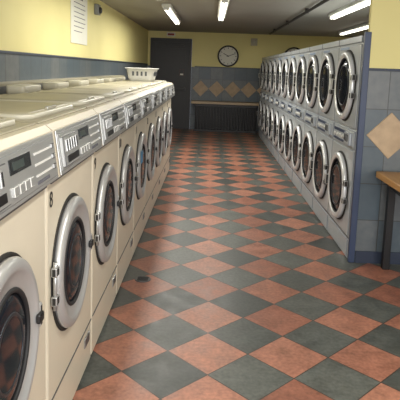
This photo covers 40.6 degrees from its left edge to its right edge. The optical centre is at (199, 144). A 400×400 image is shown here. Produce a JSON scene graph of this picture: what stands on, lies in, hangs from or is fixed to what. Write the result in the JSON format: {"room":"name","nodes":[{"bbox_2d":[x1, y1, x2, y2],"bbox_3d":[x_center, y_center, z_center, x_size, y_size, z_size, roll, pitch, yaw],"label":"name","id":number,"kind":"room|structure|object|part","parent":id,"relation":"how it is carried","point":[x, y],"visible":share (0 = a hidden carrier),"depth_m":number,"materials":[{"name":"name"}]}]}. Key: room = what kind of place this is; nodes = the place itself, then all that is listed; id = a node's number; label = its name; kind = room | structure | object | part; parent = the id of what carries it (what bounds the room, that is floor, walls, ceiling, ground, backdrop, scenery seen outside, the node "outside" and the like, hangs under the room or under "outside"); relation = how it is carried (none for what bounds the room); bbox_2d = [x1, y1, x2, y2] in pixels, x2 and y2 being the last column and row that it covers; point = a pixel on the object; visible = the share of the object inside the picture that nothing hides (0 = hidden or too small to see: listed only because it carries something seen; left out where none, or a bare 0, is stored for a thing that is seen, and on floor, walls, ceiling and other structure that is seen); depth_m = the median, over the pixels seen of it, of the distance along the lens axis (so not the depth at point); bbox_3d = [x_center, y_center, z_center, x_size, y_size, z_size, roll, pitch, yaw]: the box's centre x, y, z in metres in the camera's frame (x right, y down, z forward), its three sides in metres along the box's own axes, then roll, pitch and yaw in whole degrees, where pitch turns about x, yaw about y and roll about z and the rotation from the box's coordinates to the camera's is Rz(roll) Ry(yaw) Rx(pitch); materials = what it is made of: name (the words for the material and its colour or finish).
{"room":"laundry","nodes":[
{"label":"laundry","id":0,"kind":"room"},
{"bbox_2d":[0,0,147,81],"bbox_3d":[-1.555,-0.602,6.159,0.100,2.470,15.500,2,8,1],"label":"wall","id":1,"kind":"structure","parent":0,"point":[28,26],"depth_m":5.77,"materials":[{"name":"paint"}]},
{"bbox_2d":[0,75,123,93],"bbox_3d":[-1.466,0.206,4.275,0.195,1.400,9.550,2,8,1],"label":"ledge","id":2,"kind":"object","parent":1,"relation":"attached to","point":[4,84],"visible":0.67,"depth_m":4.80,"materials":[{"name":"beige metal"}]},
{"bbox_2d":[0,50,145,63],"bbox_3d":[-1.460,-1.170,7.380,0.012,0.020,12.880,2,8,1],"label":"trim","id":3,"kind":"structure","parent":1,"relation":"attached to","point":[1,51],"depth_m":5.55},
{"bbox_2d":[70,0,86,45],"bbox_3d":[-1.459,-1.525,6.532,0.014,0.600,0.800,2,8,1],"label":"sign","id":4,"kind":"object","parent":1,"relation":"attached to","point":[78,8],"visible":1,"depth_m":6.48,"materials":[{"name":"white paper"}]},
{"bbox_2d":[94,4,101,14],"bbox_3d":[-1.394,-1.861,7.423,0.090,0.140,0.160,2,8,1],"label":"emergency light","id":5,"kind":"object","parent":1,"relation":"attached to","point":[97,8],"visible":1,"depth_m":7.35,"materials":[{"name":"grey plastic"}]},
{"bbox_2d":[100,0,369,36],"bbox_3d":[1.347,-1.768,5.936,5.820,0.100,15.700,2,8,1],"label":"ceiling","id":6,"kind":"structure","parent":0,"point":[242,16],"depth_m":9.27,"materials":[{"name":"grey paint"}]},
{"bbox_2d":[162,3,180,24],"bbox_3d":[-0.461,-2.179,9.097,0.140,0.090,2.600,2,8,1],"label":"fluorescent light","id":7,"kind":"object","parent":6,"relation":"attached to","point":[168,8],"visible":1,"depth_m":8.55,"materials":[{"name":"white plastic"}]},
{"bbox_2d":[217,0,229,20],"bbox_3d":[0.336,-1.997,7.995,0.140,0.090,2.600,2,8,1],"label":"fluorescent light","id":8,"kind":"object","parent":6,"relation":"attached to","point":[223,5],"visible":1,"depth_m":7.68,"materials":[{"name":"white plastic"}]},
{"bbox_2d":[269,0,328,34],"bbox_3d":[1.567,-2.113,9.065,0.050,0.072,7.200,2,8,1],"label":"conduit","id":9,"kind":"object","parent":6,"relation":"attached to","point":[307,10],"depth_m":8.11,"materials":[{"name":"grey metal"}]},
{"bbox_2d":[328,0,369,19],"bbox_3d":[2.028,-1.823,7.177,0.140,0.090,2.400,2,8,1],"label":"fluorescent light","id":10,"kind":"object","parent":6,"relation":"attached to","point":[358,4],"visible":0.98,"depth_m":7.22,"materials":[{"name":"white plastic"}]},
{"bbox_2d":[338,22,368,34],"bbox_3d":[3.046,-2.259,10.529,0.140,0.090,2.400,2,8,1],"label":"fluorescent light","id":11,"kind":"object","parent":6,"relation":"attached to","point":[364,26],"visible":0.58,"depth_m":10.47,"materials":[{"name":"white plastic"}]},
{"bbox_2d":[72,129,399,399],"bbox_3d":[1.258,0.775,6.294,5.820,0.100,15.700,2,8,1],"label":"floor","id":12,"kind":"structure","parent":0,"point":[248,295],"depth_m":3.67,"materials":[{"name":"tile"}]},
{"bbox_2d":[0,117,57,399],"bbox_3d":[-0.941,0.597,1.630,0.854,1.400,0.771,2,8,1],"label":"washing machine","id":13,"kind":"object","parent":12,"relation":"on","point":[28,164],"visible":1,"depth_m":1.67,"materials":[{"name":"beige metal"}]},
{"bbox_3d":[-0.960,-0.065,1.538,0.750,0.065,0.745,2,8,1],"label":"lid","id":14,"kind":"part","parent":13,"relation":"part of","materials":[{"name":"metal"}]},
{"bbox_3d":[-0.554,0.608,1.560,0.049,0.584,0.577,2,8,1],"label":"round door","id":15,"kind":"part","parent":13,"relation":"part of","materials":[{"name":"metal"}]},
{"bbox_3d":[-0.574,0.670,1.633,0.012,0.980,0.741,2,8,1],"label":"trim","id":16,"kind":"part","parent":13,"relation":"part of","materials":[{"name":"metal"}]},
{"bbox_3d":[-0.516,0.087,1.550,0.040,0.164,0.735,2,8,1],"label":"control panel","id":17,"kind":"part","parent":13,"relation":"part of","materials":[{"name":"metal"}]},
{"bbox_2d":[0,101,101,399],"bbox_3d":[-0.925,0.489,2.398,0.854,1.400,0.771,2,8,1],"label":"washing machine","id":18,"kind":"object","parent":12,"relation":"on","point":[76,132],"visible":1,"depth_m":2.24,"materials":[{"name":"beige metal"}]},
{"bbox_3d":[-0.944,-0.173,2.305,0.750,0.065,0.745,2,8,1],"label":"lid","id":19,"kind":"part","parent":18,"relation":"part of","materials":[{"name":"metal"}]},
{"bbox_3d":[-0.559,0.562,2.400,0.012,0.980,0.741,2,8,1],"label":"trim","id":20,"kind":"part","parent":18,"relation":"part of","materials":[{"name":"metal"}]},
{"bbox_3d":[-0.539,0.501,2.327,0.049,0.584,0.577,2,8,1],"label":"round door","id":21,"kind":"part","parent":18,"relation":"part of","materials":[{"name":"metal"}]},
{"bbox_3d":[-0.500,-0.021,2.318,0.040,0.164,0.735,2,8,1],"label":"control panel","id":22,"kind":"part","parent":18,"relation":"part of","materials":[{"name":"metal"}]},
{"bbox_2d":[0,93,125,354],"bbox_3d":[-0.910,0.382,3.165,0.854,1.400,0.771,2,8,1],"label":"washing machine","id":23,"kind":"object","parent":12,"relation":"on","point":[105,202],"visible":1,"depth_m":3.00,"materials":[{"name":"beige metal"}]},
{"bbox_3d":[-0.929,-0.280,3.073,0.750,0.065,0.745,2,8,1],"label":"lid","id":24,"kind":"part","parent":23,"relation":"part of","materials":[{"name":"metal"}]},
{"bbox_3d":[-0.543,0.455,3.168,0.012,0.980,0.741,2,8,1],"label":"trim","id":25,"kind":"part","parent":23,"relation":"part of","materials":[{"name":"metal"}]},
{"bbox_3d":[-0.523,0.393,3.094,0.049,0.584,0.577,2,8,1],"label":"round door","id":26,"kind":"part","parent":23,"relation":"part of","materials":[{"name":"metal"}]},
{"bbox_3d":[-0.485,-0.128,3.085,0.040,0.164,0.735,2,8,1],"label":"control panel","id":27,"kind":"part","parent":23,"relation":"part of","materials":[{"name":"metal"}]},
{"bbox_2d":[0,84,141,294],"bbox_3d":[-0.894,0.275,3.932,0.854,1.400,0.771,2,8,1],"label":"washing machine","id":28,"kind":"object","parent":12,"relation":"on","point":[127,178],"visible":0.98,"depth_m":3.76,"materials":[{"name":"beige metal"}]},
{"bbox_3d":[-0.913,-0.388,3.840,0.750,0.065,0.745,2,8,1],"label":"lid","id":29,"kind":"part","parent":28,"relation":"part of","materials":[{"name":"metal"}]},
{"bbox_3d":[-0.527,0.348,3.935,0.012,0.980,0.741,2,8,1],"label":"trim","id":30,"kind":"part","parent":28,"relation":"part of","materials":[{"name":"metal"}]},
{"bbox_3d":[-0.508,0.286,3.862,0.049,0.584,0.577,2,8,1],"label":"round door","id":31,"kind":"part","parent":28,"relation":"part of","materials":[{"name":"metal"}]},
{"bbox_3d":[-0.469,-0.235,3.852,0.040,0.164,0.735,2,8,1],"label":"control panel","id":32,"kind":"part","parent":28,"relation":"part of","materials":[{"name":"metal"}]},
{"bbox_2d":[42,82,151,253],"bbox_3d":[-0.878,0.167,4.700,0.854,1.400,0.771,2,8,1],"label":"washing machine","id":33,"kind":"object","parent":12,"relation":"on","point":[141,152],"visible":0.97,"depth_m":4.52,"materials":[{"name":"beige metal"}]},
{"bbox_3d":[-0.897,-0.495,4.607,0.750,0.065,0.745,2,8,1],"label":"lid","id":34,"kind":"part","parent":33,"relation":"part of","materials":[{"name":"metal"}]},
{"bbox_3d":[-0.512,0.240,4.702,0.012,0.980,0.741,2,8,1],"label":"trim","id":35,"kind":"part","parent":33,"relation":"part of","materials":[{"name":"metal"}]},
{"bbox_3d":[-0.492,0.179,4.629,0.049,0.584,0.577,2,8,1],"label":"round door","id":36,"kind":"part","parent":33,"relation":"part of","materials":[{"name":"metal"}]},
{"bbox_3d":[-0.453,-0.343,4.620,0.040,0.164,0.735,2,8,1],"label":"control panel","id":37,"kind":"part","parent":33,"relation":"part of","materials":[{"name":"metal"}]},
{"bbox_2d":[68,80,159,227],"bbox_3d":[-0.863,0.060,5.467,0.854,1.400,0.771,2,8,1],"label":"washing machine","id":38,"kind":"object","parent":12,"relation":"on","point":[150,125],"visible":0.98,"depth_m":5.30,"materials":[{"name":"beige metal"}]},
{"bbox_3d":[-0.882,-0.602,5.375,0.750,0.065,0.745,2,8,1],"label":"lid","id":39,"kind":"part","parent":38,"relation":"part of","materials":[{"name":"metal"}]},
{"bbox_3d":[-0.476,0.071,5.396,0.049,0.584,0.577,2,8,1],"label":"round door","id":40,"kind":"part","parent":38,"relation":"part of","materials":[{"name":"metal"}]},
{"bbox_3d":[-0.438,-0.450,5.387,0.040,0.164,0.735,2,8,1],"label":"control panel","id":41,"kind":"part","parent":38,"relation":"part of","materials":[{"name":"metal"}]},
{"bbox_2d":[87,79,165,205],"bbox_3d":[-0.847,-0.047,6.234,0.854,1.400,0.771,2,8,1],"label":"washing machine","id":42,"kind":"object","parent":12,"relation":"on","point":[158,111],"visible":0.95,"depth_m":6.08,"materials":[{"name":"beige metal"}]},
{"bbox_3d":[-0.866,-0.710,6.142,0.750,0.065,0.745,2,8,1],"label":"lid","id":43,"kind":"part","parent":42,"relation":"part of","materials":[{"name":"metal"}]},
{"bbox_3d":[-0.461,-0.036,6.164,0.049,0.584,0.577,2,8,1],"label":"round door","id":44,"kind":"part","parent":42,"relation":"part of","materials":[{"name":"metal"}]},
{"bbox_3d":[-0.422,-0.557,6.154,0.040,0.164,0.735,2,8,1],"label":"control panel","id":45,"kind":"part","parent":42,"relation":"part of","materials":[{"name":"metal"}]},
{"bbox_2d":[101,78,170,189],"bbox_3d":[-0.832,-0.155,7.002,0.854,1.400,0.771,2,8,1],"label":"washing machine","id":46,"kind":"object","parent":12,"relation":"on","point":[164,116],"visible":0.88,"depth_m":6.85,"materials":[{"name":"beige metal"}]},
{"bbox_3d":[-0.850,-0.817,6.910,0.750,0.065,0.745,2,8,1],"label":"lid","id":47,"kind":"part","parent":46,"relation":"part of","materials":[{"name":"metal"}]},
{"bbox_2d":[125,67,158,81],"bbox_3d":[-0.775,-0.949,7.256,0.400,0.172,0.570,2,8,1],"label":"laundry basket","id":48,"kind":"object","parent":46,"relation":"on","point":[134,74],"visible":1,"depth_m":7.01,"materials":[{"name":"white plastic"}]},
{"bbox_3d":[-0.445,-0.143,6.931,0.049,0.584,0.577,2,8,1],"label":"round door","id":49,"kind":"part","parent":46,"relation":"part of","materials":[{"name":"metal"}]},
{"bbox_3d":[-0.406,-0.665,6.922,0.040,0.164,0.735,2,8,1],"label":"control panel","id":50,"kind":"part","parent":46,"relation":"part of","materials":[{"name":"metal"}]},
{"bbox_2d":[135,276,150,281],"bbox_3d":[-0.421,0.988,3.985,0.120,0.006,0.120,2,8,1],"label":"floor drain","id":51,"kind":"object","parent":12,"relation":"on","point":[139,278],"visible":1,"depth_m":3.98,"materials":[{"name":"grey metal"}]},
{"bbox_2d":[112,77,174,177],"bbox_3d":[-0.816,-0.262,7.769,0.854,1.400,0.771,2,8,1],"label":"washing machine","id":52,"kind":"object","parent":12,"relation":"on","point":[169,110],"visible":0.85,"depth_m":7.62,"materials":[{"name":"beige metal"}]},
{"bbox_3d":[-0.835,-0.924,7.677,0.750,0.065,0.745,2,8,1],"label":"lid","id":53,"kind":"part","parent":52,"relation":"part of","materials":[{"name":"metal"}]},
{"bbox_3d":[-0.429,-0.251,7.699,0.049,0.584,0.577,2,8,1],"label":"round door","id":54,"kind":"part","parent":52,"relation":"part of","materials":[{"name":"metal"}]},
{"bbox_3d":[-0.391,-0.772,7.689,0.040,0.164,0.735,2,8,1],"label":"control panel","id":55,"kind":"part","parent":52,"relation":"part of","materials":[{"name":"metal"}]},
{"bbox_2d":[191,100,258,133],"bbox_3d":[0.644,-0.713,13.637,1.740,0.760,0.510,2,8,1],"label":"bench","id":56,"kind":"object","parent":12,"relation":"on","point":[210,116],"visible":0.98,"depth_m":13.51,"materials":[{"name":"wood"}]},
{"bbox_2d":[257,57,264,138],"bbox_3d":[1.778,-1.080,12.558,0.837,1.865,0.778,2,8,1],"label":"dryer","id":57,"kind":"object","parent":12,"relation":"on","point":[263,59],"visible":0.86,"depth_m":12.51,"materials":[{"name":"grey metal"}]},
{"bbox_3d":[1.384,-0.720,12.610,0.075,0.624,0.637,2,8,1],"label":"door","id":58,"kind":"part","parent":57,"relation":"part of","materials":[{"name":"metal"}]},
{"bbox_3d":[1.415,-1.605,12.486,0.075,0.624,0.637,2,8,1],"label":"door","id":59,"kind":"part","parent":57,"relation":"part of","materials":[{"name":"metal"}]},
{"bbox_2d":[259,56,269,143],"bbox_3d":[1.762,-0.972,11.786,0.837,1.865,0.778,2,8,1],"label":"dryer","id":60,"kind":"object","parent":12,"relation":"on","point":[267,59],"visible":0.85,"depth_m":11.74,"materials":[{"name":"grey metal"}]},
{"bbox_3d":[1.368,-0.612,11.838,0.075,0.624,0.637,2,8,1],"label":"door","id":61,"kind":"part","parent":60,"relation":"part of","materials":[{"name":"metal"}]},
{"bbox_3d":[1.399,-1.497,11.713,0.075,0.624,0.637,2,8,1],"label":"door","id":62,"kind":"part","parent":60,"relation":"part of","materials":[{"name":"metal"}]},
{"bbox_2d":[263,56,273,148],"bbox_3d":[1.746,-0.864,11.014,0.837,1.865,0.778,2,8,1],"label":"dryer","id":63,"kind":"object","parent":12,"relation":"on","point":[268,107],"visible":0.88,"depth_m":10.98,"materials":[{"name":"grey metal"}]},
{"bbox_3d":[1.353,-0.503,11.065,0.075,0.624,0.637,2,8,1],"label":"door","id":64,"kind":"part","parent":63,"relation":"part of","materials":[{"name":"metal"}]},
{"bbox_3d":[1.383,-1.389,10.941,0.075,0.624,0.637,2,8,1],"label":"door","id":65,"kind":"part","parent":63,"relation":"part of","materials":[{"name":"metal"}]},
{"bbox_2d":[267,54,278,154],"bbox_3d":[1.731,-0.756,10.241,0.837,1.865,0.778,2,8,1],"label":"dryer","id":66,"kind":"object","parent":12,"relation":"on","point":[275,60],"visible":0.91,"depth_m":10.20,"materials":[{"name":"grey metal"}]},
{"bbox_3d":[1.337,-0.395,10.293,0.075,0.624,0.637,2,8,1],"label":"door","id":67,"kind":"part","parent":66,"relation":"part of","materials":[{"name":"metal"}]},
{"bbox_3d":[1.368,-1.281,10.168,0.075,0.624,0.637,2,8,1],"label":"door","id":68,"kind":"part","parent":66,"relation":"part of","materials":[{"name":"metal"}]},
{"bbox_2d":[271,53,284,162],"bbox_3d":[1.715,-0.648,9.469,0.837,1.865,0.778,2,8,1],"label":"dryer","id":69,"kind":"object","parent":12,"relation":"on","point":[277,114],"visible":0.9,"depth_m":9.41,"materials":[{"name":"grey metal"}]},
{"bbox_3d":[1.321,-0.287,9.521,0.075,0.624,0.637,2,8,1],"label":"door","id":70,"kind":"part","parent":69,"relation":"part of","materials":[{"name":"metal"}]},
{"bbox_3d":[1.352,-1.173,9.396,0.075,0.624,0.637,2,8,1],"label":"door","id":71,"kind":"part","parent":69,"relation":"part of","materials":[{"name":"metal"}]},
{"bbox_2d":[276,51,291,170],"bbox_3d":[1.699,-0.540,8.697,0.837,1.865,0.778,2,8,1],"label":"dryer","id":72,"kind":"object","parent":12,"relation":"on","point":[280,131],"visible":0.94,"depth_m":8.64,"materials":[{"name":"grey metal"}]},
{"bbox_3d":[1.305,-0.179,8.748,0.075,0.624,0.637,2,8,1],"label":"door","id":73,"kind":"part","parent":72,"relation":"part of","materials":[{"name":"metal"}]},
{"bbox_3d":[1.336,-1.065,8.624,0.075,0.624,0.637,2,8,1],"label":"door","id":74,"kind":"part","parent":72,"relation":"part of","materials":[{"name":"metal"}]},
{"bbox_2d":[282,50,299,180],"bbox_3d":[1.683,-0.432,7.924,0.837,1.865,0.778,2,8,1],"label":"dryer","id":75,"kind":"object","parent":12,"relation":"on","point":[290,124],"visible":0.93,"depth_m":7.85,"materials":[{"name":"grey metal"}]},
{"bbox_3d":[1.290,-0.071,7.976,0.075,0.624,0.637,2,8,1],"label":"door","id":76,"kind":"part","parent":75,"relation":"part of","materials":[{"name":"metal"}]},
{"bbox_3d":[1.320,-0.957,7.852,0.075,0.624,0.637,2,8,1],"label":"door","id":77,"kind":"part","parent":75,"relation":"part of","materials":[{"name":"metal"}]},
{"bbox_2d":[289,47,309,194],"bbox_3d":[1.668,-0.324,7.152,0.837,1.865,0.778,2,8,1],"label":"dryer","id":78,"kind":"object","parent":12,"relation":"on","point":[299,130],"visible":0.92,"depth_m":7.08,"materials":[{"name":"grey metal"}]},
{"bbox_3d":[1.274,0.037,7.204,0.075,0.624,0.637,2,8,1],"label":"door","id":79,"kind":"part","parent":78,"relation":"part of","materials":[{"name":"metal"}]},
{"bbox_3d":[1.305,-0.849,7.079,0.075,0.624,0.637,2,8,1],"label":"door","id":80,"kind":"part","parent":78,"relation":"part of","materials":[{"name":"metal"}]},
{"bbox_2d":[298,44,323,209],"bbox_3d":[1.652,-0.215,6.380,0.837,1.865,0.778,2,8,1],"label":"dryer","id":81,"kind":"object","parent":12,"relation":"on","point":[306,153],"visible":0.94,"depth_m":6.29,"materials":[{"name":"grey metal"}]},
{"bbox_3d":[1.258,0.145,6.431,0.075,0.624,0.637,2,8,1],"label":"door","id":82,"kind":"part","parent":81,"relation":"part of","materials":[{"name":"metal"}]},
{"bbox_3d":[1.289,-0.741,6.307,0.075,0.624,0.637,2,8,1],"label":"door","id":83,"kind":"part","parent":81,"relation":"part of","materials":[{"name":"metal"}]},
{"bbox_2d":[310,40,340,230],"bbox_3d":[1.636,-0.107,5.607,0.837,1.865,0.778,2,8,1],"label":"dryer","id":84,"kind":"object","parent":12,"relation":"on","point":[320,164],"visible":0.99,"depth_m":5.50,"materials":[{"name":"grey metal"}]},
{"bbox_3d":[1.242,0.253,5.659,0.075,0.624,0.637,2,8,1],"label":"door","id":85,"kind":"part","parent":84,"relation":"part of","materials":[{"name":"metal"}]},
{"bbox_3d":[1.273,-0.633,5.535,0.075,0.624,0.637,2,8,1],"label":"door","id":86,"kind":"part","parent":84,"relation":"part of","materials":[{"name":"metal"}]},
{"bbox_2d":[324,35,363,256],"bbox_3d":[1.620,0.001,4.835,0.837,1.865,0.778,2,8,1],"label":"dryer","id":87,"kind":"object","parent":12,"relation":"on","point":[345,85],"visible":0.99,"depth_m":4.69,"materials":[{"name":"grey metal"}]},
{"bbox_3d":[1.226,0.361,4.887,0.075,0.624,0.637,2,8,1],"label":"door","id":88,"kind":"part","parent":87,"relation":"part of","materials":[{"name":"metal"}]},
{"bbox_3d":[1.257,-0.525,4.762,0.075,0.624,0.637,2,8,1],"label":"door","id":89,"kind":"part","parent":87,"relation":"part of","materials":[{"name":"metal"}]},
{"bbox_2d":[376,171,399,269],"bbox_3d":[1.966,0.686,3.924,1.140,0.785,0.960,2,8,1],"label":"wooden table","id":90,"kind":"object","parent":12,"relation":"on","point":[392,179],"visible":1,"depth_m":4.29,"materials":[{"name":"brown wood"}]},
{"bbox_2d":[148,31,351,131],"bbox_3d":[1.460,-1.577,13.838,5.620,2.470,0.100,2,8,1],"label":"wall","id":91,"kind":"structure","parent":0,"point":[206,46],"depth_m":13.70,"materials":[{"name":"paint"}]},
{"bbox_2d":[150,38,191,128],"bbox_3d":[-0.762,-1.567,13.845,1.050,2.295,0.160,2,8,1],"label":"door","id":92,"kind":"structure","parent":91,"relation":"in","point":[172,56],"depth_m":13.77,"materials":[{"name":"paint"}]},
{"bbox_2d":[167,32,175,36],"bbox_3d":[-0.730,-2.791,13.631,0.220,0.100,0.063,2,8,1],"label":"exit sign","id":93,"kind":"object","parent":91,"relation":"attached to","point":[172,34],"visible":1,"depth_m":13.60,"materials":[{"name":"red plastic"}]},
{"bbox_2d":[193,81,207,95],"bbox_3d":[0.014,-1.450,13.832,0.410,0.410,0.006,2,8,1],"label":"diamond tile","id":94,"kind":"structure","parent":91,"relation":"attached to","point":[200,88],"depth_m":13.83,"materials":[{"name":"beige tile"}]},
{"bbox_2d":[209,81,223,96],"bbox_3d":[0.424,-1.434,13.826,0.410,0.410,0.006,2,8,1],"label":"diamond tile","id":95,"kind":"structure","parent":91,"relation":"attached to","point":[216,88],"depth_m":13.82,"materials":[{"name":"beige tile"}]},
{"bbox_2d":[195,66,259,68],"bbox_3d":[2.071,-1.918,13.722,4.420,0.020,0.012,2,8,1],"label":"trim","id":96,"kind":"structure","parent":91,"relation":"attached to","point":[195,66],"depth_m":13.74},
{"bbox_2d":[217,45,238,66],"bbox_3d":[0.712,-2.253,13.686,0.540,0.540,0.045,2,8,1],"label":"wall clock","id":97,"kind":"object","parent":91,"relation":"attached to","point":[228,55],"visible":1,"depth_m":13.68,"materials":[{"name":"black plastic"}]},
{"bbox_2d":[225,82,239,96],"bbox_3d":[0.833,-1.419,13.820,0.410,0.410,0.006,2,8,1],"label":"diamond tile","id":98,"kind":"structure","parent":91,"relation":"attached to","point":[232,89],"depth_m":13.82,"materials":[{"name":"beige tile"}]},
{"bbox_2d":[241,82,255,97],"bbox_3d":[1.243,-1.404,13.813,0.410,0.410,0.006,2,8,1],"label":"diamond tile","id":99,"kind":"structure","parent":91,"relation":"attached to","point":[248,89],"depth_m":13.81,"materials":[{"name":"beige tile"}]},
{"bbox_2d":[251,38,256,45],"bbox_3d":[1.364,-2.594,13.613,0.160,0.180,0.068,2,8,1],"label":"electrical box","id":100,"kind":"object","parent":91,"relation":"attached to","point":[253,40],"visible":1,"depth_m":13.58,"materials":[{"name":"grey metal"}]},
{"bbox_2d":[285,47,298,52],"bbox_3d":[2.371,-2.202,13.659,0.540,0.540,0.045,2,8,1],"label":"wall clock","id":101,"kind":"object","parent":91,"relation":"attached to","point":[291,48],"visible":0.23,"depth_m":13.62,"materials":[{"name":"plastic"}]},
{"bbox_2d":[354,0,399,261],"bbox_3d":[2.693,-0.197,4.336,2.765,2.470,0.050,2,8,1],"label":"wall partition","id":102,"kind":"structure","parent":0,"point":[383,92],"depth_m":4.33,"materials":[{"name":"tile"}]},
{"bbox_2d":[347,32,371,262],"bbox_3d":[1.291,0.043,4.382,0.050,1.885,0.042,2,8,1],"label":"trim","id":103,"kind":"structure","parent":102,"relation":"attached to","point":[367,35],"depth_m":4.36,"materials":[{"name":"blue paint"}]},
{"bbox_2d":[355,251,399,264],"bbox_3d":[2.661,0.980,4.470,2.745,0.100,0.012,2,8,1],"label":"baseboard","id":104,"kind":"structure","parent":102,"relation":"attached to","point":[373,257],"depth_m":4.48,"materials":[{"name":"blue tile"}]},
{"bbox_2d":[367,113,399,158],"bbox_3d":[1.530,-0.073,4.349,0.380,0.380,0.006,2,8,1],"label":"diamond tile","id":105,"kind":"structure","parent":102,"relation":"attached to","point":[386,135],"depth_m":4.35,"materials":[{"name":"beige tile"}]},
{"bbox_2d":[369,68,399,71],"bbox_3d":[2.705,-0.549,4.256,2.765,0.020,0.010,2,8,1],"label":"trim","id":106,"kind":"structure","parent":102,"relation":"attached to","point":[370,69],"depth_m":4.27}
]}

